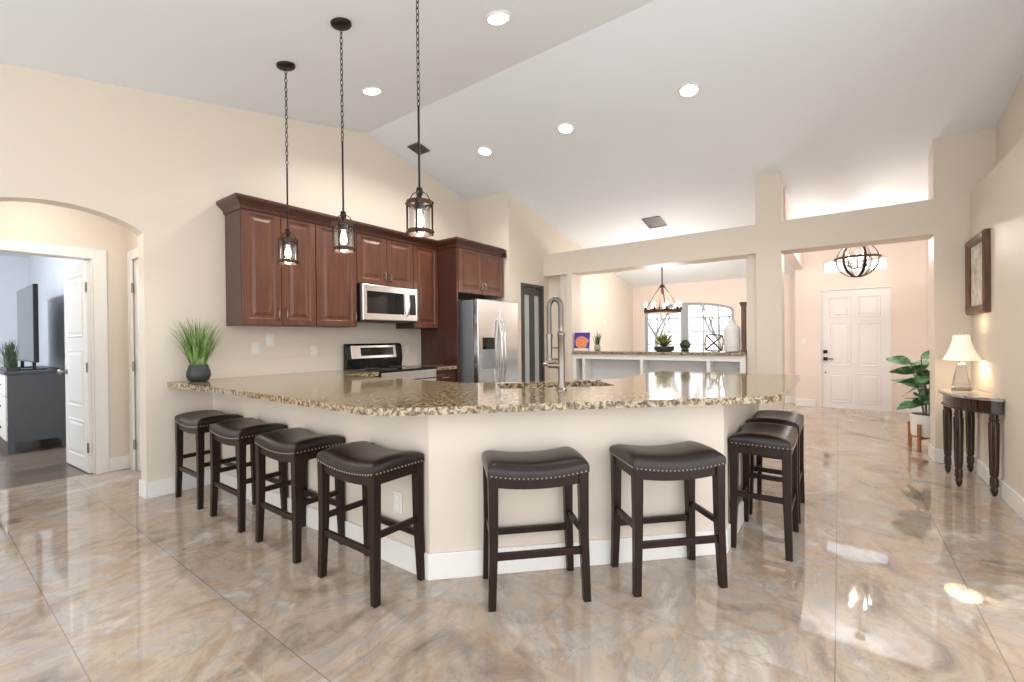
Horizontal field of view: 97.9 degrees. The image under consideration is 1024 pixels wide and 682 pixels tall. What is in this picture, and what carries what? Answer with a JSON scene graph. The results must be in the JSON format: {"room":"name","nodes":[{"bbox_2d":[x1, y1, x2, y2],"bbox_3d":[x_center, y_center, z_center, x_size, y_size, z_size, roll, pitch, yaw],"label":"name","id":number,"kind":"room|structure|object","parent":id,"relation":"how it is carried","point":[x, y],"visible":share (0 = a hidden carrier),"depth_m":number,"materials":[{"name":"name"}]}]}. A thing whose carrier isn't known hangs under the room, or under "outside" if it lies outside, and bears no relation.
{"room":"kitchen","nodes":[
{"label":"kitchen","id":0,"kind":"room"},
{"bbox_2d":[1,366,20,371],"bbox_3d":[-5.798,0.320,5.153,0.450,0.044,0.110,0,0,36],"label":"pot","id":1,"kind":"object","parent":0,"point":[5,368],"depth_m":5.03,"materials":[{"name":"ceramic"}]},
{"bbox_2d":[0,255,30,366],"bbox_3d":[-8.927,-0.004,5.499,0.100,2.600,4.300,0,0,36],"label":"wall","id":2,"kind":"structure","parent":0,"point":[14,271],"depth_m":6.94,"materials":[{"name":"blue paint"}]},
{"bbox_2d":[0,252,31,257],"bbox_3d":[-7.055,-1.369,4.109,4.780,0.100,4.300,0,0,36],"label":"ceiling","id":3,"kind":"structure","parent":0,"point":[1,253],"depth_m":6.89,"materials":[{"name":"white paint"}]},
{"bbox_2d":[29,255,84,368],"bbox_3d":[-5.804,-0.040,5.799,4.780,2.600,0.120,0,0,36],"label":"wall","id":4,"kind":"structure","parent":0,"point":[47,272],"depth_m":6.08,"materials":[{"name":"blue paint"}]},
{"bbox_2d":[0,201,129,457],"bbox_3d":[-4.423,-0.046,3.557,0.100,2.600,2.500,0,0,36],"label":"wall","id":5,"kind":"structure","parent":0,"point":[22,221],"depth_m":4.26,"materials":[{"name":"beige paint"}]},
{"bbox_2d":[0,238,109,473],"bbox_3d":[-4.181,0.198,3.869,0.118,2.105,0.995,0,0,36],"label":"trim","id":6,"kind":"structure","parent":5,"relation":"attached to","point":[97,258],"depth_m":4.17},
{"bbox_2d":[57,260,92,472],"bbox_3d":[-4.271,0.243,4.342,0.751,1.988,0.112,0,0,33],"label":"door","id":7,"kind":"structure","parent":5,"relation":"in","point":[77,316],"depth_m":4.29,"materials":[{"name":"white wood"}]},
{"bbox_2d":[109,455,129,471],"bbox_3d":[-3.775,1.179,4.299,0.050,0.130,0.160,0,0,36],"label":"baseboard","id":8,"kind":"structure","parent":5,"relation":"attached to","point":[120,462],"depth_m":4.30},
{"bbox_2d":[127,229,137,469],"bbox_3d":[-3.283,-0.060,4.096,1.100,2.600,0.120,0,0,36],"label":"wall","id":9,"kind":"structure","parent":0,"point":[132,238],"depth_m":4.30,"materials":[{"name":"beige paint"}]},
{"bbox_2d":[127,247,137,470],"bbox_3d":[-3.331,0.185,4.049,0.965,2.110,0.018,0,0,36],"label":"trim","id":10,"kind":"structure","parent":9,"relation":"attached to","point":[132,254],"depth_m":4.28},
{"bbox_2d":[131,258,140,470],"bbox_3d":[-3.309,0.224,4.065,0.796,2.024,0.068,0,0,36],"label":"door","id":11,"kind":"structure","parent":9,"relation":"in","point":[137,446],"depth_m":4.26,"materials":[{"name":"white wood"}]},
{"bbox_2d":[0,63,468,481],"bbox_3d":[-2.638,-0.597,3.933,0.140,3.660,6.830,0,0,36],"label":"wall","id":12,"kind":"structure","parent":0,"point":[156,166],"depth_m":3.71,"materials":[{"name":"beige paint"}]},
{"bbox_2d":[139,469,209,499],"bbox_3d":[-2.780,1.171,3.707,0.156,0.130,0.476,0,0,36],"label":"baseboard","id":13,"kind":"structure","parent":12,"relation":"attached to","point":[147,490],"depth_m":3.58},
{"bbox_2d":[251,342,259,353],"bbox_3d":[-2.384,0.065,4.145,0.008,0.116,0.072,0,0,36],"label":"wall outlet","id":14,"kind":"object","parent":12,"relation":"attached to","point":[255,345],"visible":1,"depth_m":4.14,"materials":[{"name":"white plastic"}]},
{"bbox_2d":[266,334,273,345],"bbox_3d":[-2.307,-0.006,4.250,0.010,0.116,0.072,0,0,36],"label":"light switch","id":15,"kind":"object","parent":12,"relation":"attached to","point":[269,337],"visible":1,"depth_m":4.25,"materials":[{"name":"white plastic"}]},
{"bbox_2d":[225,209,315,326],"bbox_3d":[-2.196,-0.647,4.103,0.369,1.020,0.658,0,0,36],"label":"upper cabinet","id":16,"kind":"object","parent":12,"relation":"attached to","point":[260,292],"visible":0.96,"depth_m":3.92,"materials":[{"name":"brown wood"}]},
{"bbox_2d":[216,192,505,257],"bbox_3d":[-1.278,-1.183,4.956,0.402,0.105,3.350,0,0,44],"label":"crown molding","id":17,"kind":"structure","parent":16,"relation":"attached to","point":[235,201],"depth_m":4.38,"materials":[{"name":"brown wood"}]},
{"bbox_2d":[311,345,316,356],"bbox_3d":[-2.046,0.104,4.605,0.008,0.116,0.072,0,0,36],"label":"wall outlet","id":18,"kind":"object","parent":12,"relation":"attached to","point":[314,347],"visible":1,"depth_m":4.61,"materials":[{"name":"white plastic"}]},
{"bbox_2d":[312,224,356,327],"bbox_3d":[-1.867,-0.652,4.552,0.369,1.020,0.449,0,0,36],"label":"upper cabinet","id":19,"kind":"object","parent":12,"relation":"attached to","point":[336,273],"visible":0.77,"depth_m":4.43,"materials":[{"name":"brown wood"}]},
{"bbox_2d":[356,233,412,288],"bbox_3d":[-1.509,-0.888,5.042,0.369,0.560,0.762,0,0,36],"label":"upper cabinet","id":20,"kind":"object","parent":12,"relation":"attached to","point":[379,261],"visible":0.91,"depth_m":4.92,"materials":[{"name":"brown wood"}]},
{"bbox_2d":[357,283,417,323],"bbox_3d":[-1.464,-0.405,5.015,0.464,0.401,0.753,0,0,36],"label":"microwave","id":21,"kind":"object","parent":20,"relation":"attached to","point":[375,303],"visible":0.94,"depth_m":4.85,"materials":[{"name":"silver metal"}]},
{"bbox_2d":[404,345,408,354],"bbox_3d":[-1.324,0.113,5.588,0.008,0.116,0.072,0,0,36],"label":"wall outlet","id":22,"kind":"object","parent":12,"relation":"attached to","point":[406,347],"visible":1,"depth_m":5.59,"materials":[{"name":"white plastic"}]},
{"bbox_2d":[396,245,437,328],"bbox_3d":[-1.161,-0.664,5.513,0.369,1.020,0.399,0,0,36],"label":"upper cabinet","id":23,"kind":"object","parent":12,"relation":"attached to","point":[425,260],"visible":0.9,"depth_m":5.42,"materials":[{"name":"brown wood"}]},
{"bbox_2d":[458,247,503,299],"bbox_3d":[-0.630,-0.889,5.968,0.689,0.585,0.908,0,0,36],"label":"upper cabinet","id":24,"kind":"object","parent":12,"relation":"attached to","point":[480,275],"visible":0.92,"depth_m":5.77,"materials":[{"name":"brown wood"}]},
{"bbox_2d":[0,0,654,133],"bbox_3d":[-0.946,-1.959,1.521,5.900,1.134,4.970,0,0,36],"label":"ceiling","id":25,"kind":"structure","parent":0,"point":[226,53],"depth_m":3.15,"materials":[{"name":"white paint"}]},
{"bbox_2d":[276,61,298,265],"bbox_3d":[-1.709,-1.343,3.384,0.146,1.528,0.146,0,0,36],"label":"pendant light","id":26,"kind":"object","parent":25,"relation":"hanging from","point":[284,66],"visible":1,"depth_m":3.38,"materials":[{"name":"brown metal"}]},
{"bbox_2d":[284,228,291,245],"bbox_3d":[-1.703,-0.791,3.386,0.059,0.127,0.060,0,0,36],"label":"socket","id":27,"kind":"object","parent":26,"relation":"attached to","point":[287,231],"depth_m":3.37,"materials":[{"name":"brown metal"}]},
{"bbox_2d":[330,17,355,254],"bbox_3d":[-1.120,-1.348,2.943,0.146,1.528,0.146,0,0,36],"label":"pendant light","id":28,"kind":"object","parent":25,"relation":"hanging from","point":[342,24],"visible":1,"depth_m":2.94,"materials":[{"name":"brown"}]},
{"bbox_2d":[340,211,347,230],"bbox_3d":[-1.114,-0.796,2.945,0.059,0.127,0.060,0,0,36],"label":"socket","id":29,"kind":"object","parent":28,"relation":"attached to","point":[343,227],"depth_m":2.93,"materials":[{"name":"brown metal"}]},
{"bbox_2d":[361,87,382,95],"bbox_3d":[-1.266,-2.258,4.029,0.189,0.044,0.186,0,0,42],"label":"recessed light","id":30,"kind":"object","parent":25,"relation":"in","point":[369,91],"visible":1,"depth_m":4.03,"materials":[{"name":"white"}]},
{"bbox_2d":[405,0,433,238],"bbox_3d":[-0.525,-1.353,2.501,0.146,1.528,0.146,0,0,36],"label":"pendant light","id":31,"kind":"object","parent":25,"relation":"hanging from","point":[419,205],"visible":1,"depth_m":2.50,"materials":[{"name":"brown"}]},
{"bbox_2d":[414,187,424,210],"bbox_3d":[-0.519,-0.801,2.503,0.059,0.127,0.060,0,0,36],"label":"socket","id":32,"kind":"object","parent":31,"relation":"attached to","point":[419,192],"depth_m":2.49,"materials":[{"name":"brown metal"}]},
{"bbox_2d":[485,10,511,25],"bbox_3d":[-0.096,-2.259,3.121,0.189,0.044,0.186,0,0,42],"label":"recessed light","id":33,"kind":"object","parent":25,"relation":"in","point":[499,17],"visible":1,"depth_m":3.11,"materials":[{"name":"white"}]},
{"bbox_2d":[469,193,501,300],"bbox_3d":[-0.340,-0.455,6.435,0.600,3.308,0.120,0,0,36],"label":"wall","id":34,"kind":"structure","parent":0,"point":[484,213],"depth_m":6.36,"materials":[{"name":"beige paint"}]},
{"bbox_2d":[213,393,758,552],"bbox_3d":[-0.325,0.779,3.055,4.616,0.865,1.574,-1,0,3],"label":"wall","id":35,"kind":"structure","parent":0,"point":[452,446],"depth_m":2.40,"materials":[{"name":"beige paint"}]},
{"bbox_2d":[393,490,402,513],"bbox_3d":[-0.618,0.872,2.410,0.072,0.116,0.008,0,0,36],"label":"wall outlet","id":36,"kind":"object","parent":35,"relation":"attached to","point":[397,496],"visible":1,"depth_m":2.40,"materials":[{"name":"white plastic"}]},
{"bbox_2d":[395,495,399,509],"bbox_3d":[-0.619,0.872,2.408,0.034,0.076,0.003,0,0,36],"label":"receptacle","id":37,"kind":"object","parent":36,"relation":"attached to","point":[397,497],"depth_m":2.41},
{"bbox_2d":[168,370,799,415],"bbox_3d":[-0.232,0.323,3.595,4.124,0.038,3.024,0,0,36],"label":"countertop","id":38,"kind":"structure","parent":35,"relation":"on","point":[348,391],"depth_m":2.67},
{"bbox_2d":[166,318,232,381],"bbox_3d":[-2.525,0.060,3.606,0.399,0.537,0.473,0,0,36],"label":"potted grass","id":39,"kind":"object","parent":38,"relation":"on","point":[197,350],"depth_m":3.58,"materials":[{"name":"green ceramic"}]},
{"bbox_2d":[186,364,210,381],"bbox_3d":[-2.557,0.261,3.636,0.170,0.135,0.170,0,0,36],"label":"pot","id":40,"kind":"object","parent":39,"relation":"attached to","point":[195,372],"depth_m":3.58,"materials":[{"name":"grey ceramic"}]},
{"bbox_2d":[542,296,566,390],"bbox_3d":[0.266,0.012,2.770,0.161,0.579,0.068,0,0,36],"label":"spring faucet","id":41,"kind":"object","parent":38,"relation":"on","point":[560,365],"visible":1,"depth_m":2.73,"materials":[{"name":"silver metal"}]},
{"bbox_2d":[220,472,756,580],"bbox_3d":[-0.308,1.144,2.999,4.621,0.135,1.494,-1,0,3],"label":"baseboard","id":42,"kind":"structure","parent":35,"relation":"attached to","point":[465,563],"depth_m":2.40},
{"bbox_2d":[0,403,1023,681],"bbox_3d":[-1.691,1.277,5.413,12.050,0.120,12.700,0,0,36],"label":"floor","id":43,"kind":"structure","parent":0,"point":[899,571],"depth_m":2.11,"materials":[{"name":"tile"}]},
{"bbox_2d":[0,366,65,454],"bbox_3d":[-6.084,0.804,5.577,1.604,0.920,0.536,0,0,36],"label":"dresser","id":44,"kind":"object","parent":43,"relation":"on","point":[32,402],"visible":0.88,"depth_m":5.10,"materials":[{"name":"grey paint"}]},
{"bbox_2d":[0,340,20,371],"bbox_3d":[-5.797,0.156,5.099,0.578,0.373,0.261,0,0,36],"label":"potted plant","id":45,"kind":"object","parent":44,"relation":"on","point":[10,358],"visible":1,"depth_m":5.05,"materials":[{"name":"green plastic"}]},
{"bbox_2d":[17,284,47,370],"bbox_3d":[-5.981,-0.157,5.500,1.250,1.000,0.210,0,0,36],"label":"television","id":46,"kind":"object","parent":44,"relation":"on","point":[27,297],"visible":0.95,"depth_m":5.31,"materials":[{"name":"black plastic"}]},
{"bbox_2d":[174,410,242,509],"bbox_3d":[-2.388,0.899,3.513,0.483,0.667,0.315,0,0,36],"label":"bar stool","id":47,"kind":"object","parent":43,"relation":"on","point":[197,423],"visible":0.7,"depth_m":3.41,"materials":[{"name":"brown wood"}]},
{"bbox_2d":[209,417,287,532],"bbox_3d":[-1.840,0.895,3.111,0.483,0.667,0.315,0,0,36],"label":"bar stool","id":48,"kind":"object","parent":43,"relation":"on","point":[238,432],"visible":0.88,"depth_m":3.05,"materials":[{"name":"brown wood"}]},
{"bbox_2d":[254,427,345,563],"bbox_3d":[-1.288,0.890,2.705,0.483,0.667,0.315,0,0,36],"label":"bar stool","id":49,"kind":"object","parent":43,"relation":"on","point":[298,445],"visible":0.99,"depth_m":2.63,"materials":[{"name":"brown wood"}]},
{"bbox_2d":[317,441,424,607],"bbox_3d":[-0.728,0.886,2.294,0.483,0.667,0.315,0,0,36],"label":"bar stool","id":50,"kind":"object","parent":43,"relation":"on","point":[369,465],"visible":1,"depth_m":2.24,"materials":[{"name":"brown wood"}]},
{"bbox_2d":[344,343,436,380],"bbox_3d":[-1.319,0.611,4.955,0.722,1.169,0.761,0,0,36],"label":"range","id":51,"kind":"object","parent":43,"relation":"on","point":[385,359],"visible":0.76,"depth_m":4.98,"materials":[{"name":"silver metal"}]},
{"bbox_2d":[346,365,436,372],"bbox_3d":[-1.327,0.309,4.957,0.610,0.023,0.761,0,0,36],"label":"cooktop","id":52,"kind":"object","parent":51,"relation":"in","point":[373,368],"depth_m":4.87,"materials":[{"name":"black glass"}]},
{"bbox_2d":[421,247,458,381],"bbox_3d":[-0.916,0.016,5.607,0.644,2.385,0.025,0,0,36],"label":"panel","id":53,"kind":"object","parent":43,"relation":"on","point":[439,346],"visible":0.35,"depth_m":5.51,"materials":[{"name":"brown wood"}]},
{"bbox_2d":[434,369,455,381],"bbox_3d":[-1.023,0.777,5.447,0.649,0.866,0.371,0,0,36],"label":"base cabinet","id":54,"kind":"object","parent":43,"relation":"on","point":[441,375],"visible":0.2,"depth_m":5.30,"materials":[{"name":"brown wood"}]},
{"bbox_2d":[409,365,456,370],"bbox_3d":[-1.032,0.324,5.447,0.644,0.038,0.374,0,0,36],"label":"countertop","id":55,"kind":"structure","parent":54,"relation":"on","point":[439,367],"depth_m":5.31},
{"bbox_2d":[458,299,518,388],"bbox_3d":[-0.453,0.335,5.916,0.902,1.695,0.835,0,0,36],"label":"refrigerator","id":56,"kind":"object","parent":43,"relation":"on","point":[488,329],"visible":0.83,"depth_m":5.54,"materials":[{"name":"silver metal"}]},
{"bbox_2d":[481,446,590,611],"bbox_3d":[0.105,0.877,2.181,0.483,0.667,0.316,-1,0,-9],"label":"bar stool","id":57,"kind":"object","parent":43,"relation":"on","point":[566,467],"visible":1,"depth_m":2.06,"materials":[{"name":"brown wood"}]},
{"bbox_2d":[549,273,581,387],"bbox_3d":[0.781,0.095,6.834,0.488,2.180,0.300,0,0,36],"label":"post","id":58,"kind":"object","parent":43,"relation":"on","point":[567,288],"visible":0.5,"depth_m":6.71,"materials":[{"name":"beige paint"}]},
{"bbox_2d":[543,194,969,277],"bbox_3d":[2.441,-1.176,5.601,4.640,0.335,0.300,0,0,36],"label":"beam","id":59,"kind":"structure","parent":58,"relation":"on","point":[918,220],"depth_m":5.00,"materials":[{"name":"beige paint"}]},
{"bbox_2d":[573,354,746,386],"bbox_3d":[1.901,0.677,6.007,2.285,0.998,0.280,0,0,36],"label":"shelf","id":60,"kind":"object","parent":43,"relation":"on","point":[585,366],"visible":0.34,"depth_m":6.04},
{"bbox_2d":[572,350,746,355],"bbox_3d":[1.934,0.159,6.057,2.283,0.038,0.470,0,0,36],"label":"granite ledge","id":61,"kind":"object","parent":60,"relation":"on","point":[723,353],"visible":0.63,"depth_m":5.79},
{"bbox_2d":[574,332,589,350],"bbox_3d":[1.027,0.011,6.544,0.240,0.270,0.063,0,0,36],"label":"print","id":62,"kind":"object","parent":61,"relation":"on","point":[582,340],"visible":0.98,"depth_m":6.53,"materials":[{"name":"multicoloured paper"}]},
{"bbox_2d":[591,331,601,350],"bbox_3d":[1.253,-0.006,6.556,0.215,0.301,0.200,-1,0,-17],"label":"sprig","id":63,"kind":"object","parent":61,"relation":"on","point":[597,347],"visible":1,"depth_m":6.53,"materials":[{"name":"green plant"}]},
{"bbox_2d":[653,332,676,351],"bbox_3d":[2.031,-0.001,5.919,0.421,0.279,0.510,0,0,36],"label":"potted succulent","id":64,"kind":"object","parent":61,"relation":"on","point":[663,343],"visible":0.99,"depth_m":5.85,"materials":[{"name":"green plant"}]},
{"bbox_2d":[654,346,673,351],"bbox_3d":[2.025,0.103,5.933,0.260,0.070,0.260,0,0,36],"label":"bowl","id":65,"kind":"object","parent":64,"relation":"on","point":[657,348],"depth_m":5.83,"materials":[{"name":"grey ceramic"}]},
{"bbox_2d":[680,340,690,350],"bbox_3d":[2.315,0.056,5.956,0.145,0.158,0.148,0,0,36],"label":"round ornament","id":66,"kind":"object","parent":61,"relation":"on","point":[685,344],"visible":0.97,"depth_m":5.92,"materials":[{"name":"green plant"}]},
{"bbox_2d":[704,334,723,351],"bbox_3d":[2.510,0.023,5.539,0.195,0.220,0.210,-1,0,-17],"label":"ornament","id":67,"kind":"object","parent":61,"relation":"on","point":[721,336],"visible":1,"depth_m":5.50,"materials":[{"name":"silver metal"}]},
{"bbox_2d":[724,320,740,351],"bbox_3d":[2.685,-0.059,5.435,0.184,0.385,0.184,0,0,36],"label":"vase","id":68,"kind":"object","parent":61,"relation":"on","point":[732,332],"visible":0.98,"depth_m":5.36,"materials":[{"name":"white ceramic"}]},
{"bbox_2d":[739,302,746,351],"bbox_3d":[2.787,-0.168,5.359,0.075,0.600,0.100,0,0,36],"label":"candle stand","id":69,"kind":"object","parent":61,"relation":"on","point":[743,305],"visible":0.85,"depth_m":5.33,"materials":[{"name":"brown wood"}]},
{"bbox_2d":[610,441,727,596],"bbox_3d":[0.786,0.869,2.281,0.483,0.667,0.316,-1,0,-9],"label":"bar stool","id":70,"kind":"object","parent":43,"relation":"on","point":[688,461],"visible":1,"depth_m":2.16,"materials":[{"name":"brown wood"}]},
{"bbox_2d":[729,422,798,561],"bbox_3d":[1.527,0.860,2.688,0.315,0.667,0.483,0,0,36],"label":"bar stool","id":71,"kind":"object","parent":43,"relation":"on","point":[754,438],"visible":1,"depth_m":2.57,"materials":[{"name":"brown wood"}]},
{"bbox_2d":[746,170,784,410],"bbox_3d":[2.968,-0.398,5.223,0.363,3.130,0.300,0,0,36],"label":"column","id":72,"kind":"structure","parent":43,"relation":"on","point":[764,271],"depth_m":5.09,"materials":[{"name":"beige paint"}]},
{"bbox_2d":[746,410,804,523],"bbox_3d":[1.881,0.854,3.170,0.315,0.667,0.483,0,0,36],"label":"bar stool","id":73,"kind":"object","parent":43,"relation":"on","point":[793,419],"visible":0.57,"depth_m":3.11,"materials":[{"name":"brown wood"}]},
{"bbox_2d":[886,350,929,450],"bbox_3d":[4.362,0.587,4.736,0.585,1.134,0.578,-1,0,11],"label":"fig","id":74,"kind":"object","parent":43,"relation":"on","point":[919,423],"visible":0.59,"depth_m":4.74,"materials":[{"name":"green plant"}]},
{"bbox_2d":[910,412,929,437],"bbox_3d":[4.414,0.895,4.735,0.276,0.233,0.276,0,0,36],"label":"pot","id":75,"kind":"object","parent":74,"relation":"attached to","point":[919,421],"depth_m":4.68,"materials":[{"name":"white ceramic"}]},
{"bbox_2d":[938,387,1003,496],"bbox_3d":[3.758,0.792,3.714,0.285,0.745,0.919,0,0,36],"label":"console table","id":76,"kind":"object","parent":43,"relation":"on","point":[975,400],"visible":1,"depth_m":3.56,"materials":[{"name":"brown wood"}]},
{"bbox_2d":[942,331,981,390],"bbox_3d":[3.855,0.166,3.821,0.233,0.503,0.324,0,0,36],"label":"table lamp","id":77,"kind":"object","parent":76,"relation":"on","point":[961,349],"visible":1,"depth_m":3.76,"materials":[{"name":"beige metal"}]},
{"bbox_2d":[501,191,632,388],"bbox_3d":[1.296,-0.479,8.056,0.120,3.308,4.670,0,0,36],"label":"wall","id":78,"kind":"structure","parent":0,"point":[527,236],"depth_m":6.95,"materials":[{"name":"beige paint"}]},
{"bbox_2d":[523,287,532,381],"bbox_3d":[0.215,0.196,6.521,0.035,1.968,0.255,0,0,36],"label":"door","id":79,"kind":"structure","parent":78,"relation":"in","point":[527,292],"depth_m":6.54,"materials":[{"name":"grey paint"}]},
{"bbox_2d":[521,282,544,388],"bbox_3d":[0.297,0.176,6.620,0.062,2.030,0.600,0,0,36],"label":"trim","id":80,"kind":"structure","parent":78,"relation":"attached to","point":[522,284],"depth_m":6.65,"materials":[{"name":"grey paint"}]},
{"bbox_2d":[532,288,541,380],"bbox_3d":[0.378,0.194,6.720,0.063,1.968,0.255,0,0,36],"label":"door","id":81,"kind":"structure","parent":78,"relation":"in","point":[536,293],"depth_m":6.73,"materials":[{"name":"grey paint"}]},
{"bbox_2d":[367,0,794,286],"bbox_3d":[1.693,-1.852,6.719,4.000,1.446,6.530,0,0,36],"label":"ceiling","id":82,"kind":"structure","parent":0,"point":[637,149],"depth_m":4.76,"materials":[{"name":"white paint"}]},
{"bbox_2d":[407,142,429,154],"bbox_3d":[-1.114,-2.295,5.317,0.190,0.051,0.189,0,0,36],"label":"ceiling vent","id":83,"kind":"object","parent":82,"relation":"in","point":[414,147],"visible":0.84,"depth_m":5.31,"materials":[{"name":"grey metal"}]},
{"bbox_2d":[477,146,492,155],"bbox_3d":[-0.319,-2.227,5.233,0.189,0.044,0.185,0,0,42],"label":"recessed light","id":84,"kind":"object","parent":82,"relation":"in","point":[484,151],"visible":1,"depth_m":5.22,"materials":[{"name":"white"}]},
{"bbox_2d":[557,122,574,133],"bbox_3d":[0.562,-2.222,4.660,0.189,0.044,0.186,0,0,42],"label":"recessed light","id":85,"kind":"object","parent":82,"relation":"in","point":[564,128],"visible":1,"depth_m":4.65,"materials":[{"name":"white"}]},
{"bbox_2d":[642,216,666,228],"bbox_3d":[2.103,-1.751,6.584,0.260,0.080,0.336,0,0,36],"label":"ceiling vent","id":86,"kind":"object","parent":82,"relation":"in","point":[652,222],"visible":1,"depth_m":6.57,"materials":[{"name":"grey metal"}]},
{"bbox_2d":[644,267,681,313],"bbox_3d":[2.503,-1.031,7.454,0.611,1.119,0.617,0,0,36],"label":"chandelier","id":87,"kind":"object","parent":82,"relation":"hanging from","point":[665,310],"visible":0.98,"depth_m":7.42,"materials":[{"name":"brown metal"}]},
{"bbox_2d":[678,82,700,97],"bbox_3d":[1.572,-2.224,3.956,0.189,0.044,0.186,0,0,42],"label":"recessed light","id":88,"kind":"object","parent":82,"relation":"in","point":[691,89],"visible":1,"depth_m":3.95,"materials":[{"name":"white"}]},
{"bbox_2d":[633,274,795,396],"bbox_3d":[3.893,-0.107,9.020,3.200,2.500,0.150,0,0,36],"label":"wall","id":89,"kind":"structure","parent":0,"point":[728,292],"depth_m":8.84,"materials":[{"name":"beige paint"}]},
{"bbox_2d":[645,303,733,350],"bbox_3d":[3.603,-0.055,9.165,1.820,1.460,0.160,0,0,36],"label":"window","id":90,"kind":"structure","parent":89,"relation":"in","point":[685,317],"depth_m":9.19,"materials":[{"name":"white glass"}]},
{"bbox_2d":[783,188,802,269],"bbox_3d":[4.155,-1.521,6.621,0.120,0.580,3.380,0,0,36],"label":"wall","id":91,"kind":"structure","parent":0,"point":[796,260],"depth_m":6.48,"materials":[{"name":"beige paint"}]},
{"bbox_2d":[795,240,926,411],"bbox_3d":[5.749,-0.371,7.344,1.820,3.000,0.150,0,0,36],"label":"wall","id":92,"kind":"structure","parent":0,"point":[905,274],"depth_m":7.12,"materials":[{"name":"beige paint"}]},
{"bbox_2d":[785,396,795,403],"bbox_3d":[2.909,1.094,7.566,3.040,0.130,3.380,0,0,36],"label":"baseboard","id":93,"kind":"structure","parent":92,"relation":"attached to","point":[788,399],"depth_m":8.07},
{"bbox_2d":[823,256,887,273],"bbox_3d":[5.678,-1.285,7.391,0.850,0.280,0.040,0,0,36],"label":"window","id":94,"kind":"structure","parent":92,"relation":"in","point":[884,257],"depth_m":7.38,"materials":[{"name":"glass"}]},
{"bbox_2d":[821,287,890,411],"bbox_3d":[5.652,0.138,7.350,0.909,1.983,0.114,0,0,36],"label":"door","id":95,"kind":"structure","parent":92,"relation":"in","point":[855,323],"depth_m":7.35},
{"bbox_2d":[820,286,891,411],"bbox_3d":[5.682,0.130,7.391,0.934,2.000,0.162,0,0,36],"label":"trim","id":96,"kind":"structure","parent":92,"relation":"attached to","point":[880,286],"depth_m":7.17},
{"bbox_2d":[796,398,924,412],"bbox_3d":[5.659,1.065,7.324,1.680,0.130,0.016,0,0,36],"label":"baseboard","id":97,"kind":"structure","parent":92,"relation":"attached to","point":[799,402],"depth_m":7.66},
{"bbox_2d":[729,0,1023,218],"bbox_3d":[4.001,-2.125,4.897,1.920,0.936,6.330,0,0,36],"label":"ceiling","id":98,"kind":"structure","parent":0,"point":[852,98],"depth_m":3.67,"materials":[{"name":"white paint"}]},
{"bbox_2d":[834,245,881,277],"bbox_3d":[4.587,-1.256,5.922,0.504,0.820,0.504,0,0,36],"label":"orb chandelier","id":99,"kind":"object","parent":98,"relation":"hanging from","point":[866,250],"visible":0.82,"depth_m":5.89,"materials":[{"name":"brown metal"}]},
{"bbox_2d":[926,240,929,405],"bbox_3d":[5.501,-0.361,5.553,0.140,3.000,3.230,0,0,36],"label":"wall","id":100,"kind":"structure","parent":0,"point":[927,241],"depth_m":6.71,"materials":[{"name":"beige paint"}]},
{"bbox_2d":[928,127,995,451],"bbox_3d":[4.289,-0.408,4.253,0.415,3.130,0.300,0,0,36],"label":"wall","id":101,"kind":"structure","parent":0,"point":[957,164],"depth_m":4.19,"materials":[{"name":"beige paint"}]},
{"bbox_2d":[928,443,966,465],"bbox_3d":[4.225,1.093,4.307,0.261,0.130,0.316,0,0,36],"label":"baseboard","id":102,"kind":"structure","parent":101,"relation":"attached to","point":[937,455],"depth_m":4.24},
{"bbox_2d":[970,136,1023,497],"bbox_3d":[3.605,-0.088,3.010,0.290,2.515,3.120,0,0,36],"label":"wall","id":103,"kind":"structure","parent":0,"point":[997,203],"depth_m":3.27,"materials":[{"name":"beige paint"}]},
{"bbox_2d":[965,228,990,314],"bbox_3d":[3.989,-0.568,3.823,0.046,0.670,0.635,0,0,36],"label":"framed picture","id":104,"kind":"object","parent":103,"relation":"attached to","point":[978,248],"visible":1,"depth_m":3.78,"materials":[{"name":"brown wood"}]},
{"bbox_2d":[971,242,981,306],"bbox_3d":[4.001,-0.568,3.814,0.016,0.528,0.493,0,0,36],"label":"painting","id":105,"kind":"object","parent":104,"relation":"attached to","point":[976,247],"depth_m":3.86},
{"bbox_2d":[973,455,1023,519],"bbox_3d":[3.401,1.107,2.977,0.016,0.130,2.804,0,0,36],"label":"baseboard","id":106,"kind":"structure","parent":103,"relation":"attached to","point":[1009,495],"depth_m":3.23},
{"bbox_2d":[996,71,1023,164],"bbox_3d":[3.654,-1.919,2.952,0.120,1.145,3.120,0,0,36],"label":"wall","id":107,"kind":"structure","parent":0,"point":[1010,127],"depth_m":3.65,"materials":[{"name":"beige paint"}]},
{"label":"outside","id":108,"kind":"structure","parent":0,"visible":0},
{"bbox_2d":[649,347,723,350],"bbox_3d":[16.608,1.094,31.055,70.000,0.150,50.300,0,0,36],"label":"ground","id":109,"kind":"structure","parent":108,"point":[650,348],"depth_m":48.36,"materials":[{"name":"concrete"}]},
{"bbox_3d":[10.345,1.138,16.611,15.000,0.010,13.000,0,0,36],"label":"lawn","id":110,"kind":"structure","parent":109,"relation":"on","visible":0},
{"bbox_2d":[648,307,673,345],"bbox_3d":[6.076,-0.715,19.945,3.106,3.786,1.894,-1,0,-13],"label":"bare tree","id":111,"kind":"object","parent":110,"relation":"on","point":[662,320],"visible":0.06,"depth_m":19.96,"materials":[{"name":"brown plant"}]},
{"bbox_2d":[700,305,730,350],"bbox_3d":[7.194,-0.429,16.038,1.692,3.232,1.760,-1,0,8],"label":"bare tree","id":112,"kind":"object","parent":110,"relation":"on","point":[706,308],"visible":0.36,"depth_m":16.09,"materials":[{"name":"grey plant"}]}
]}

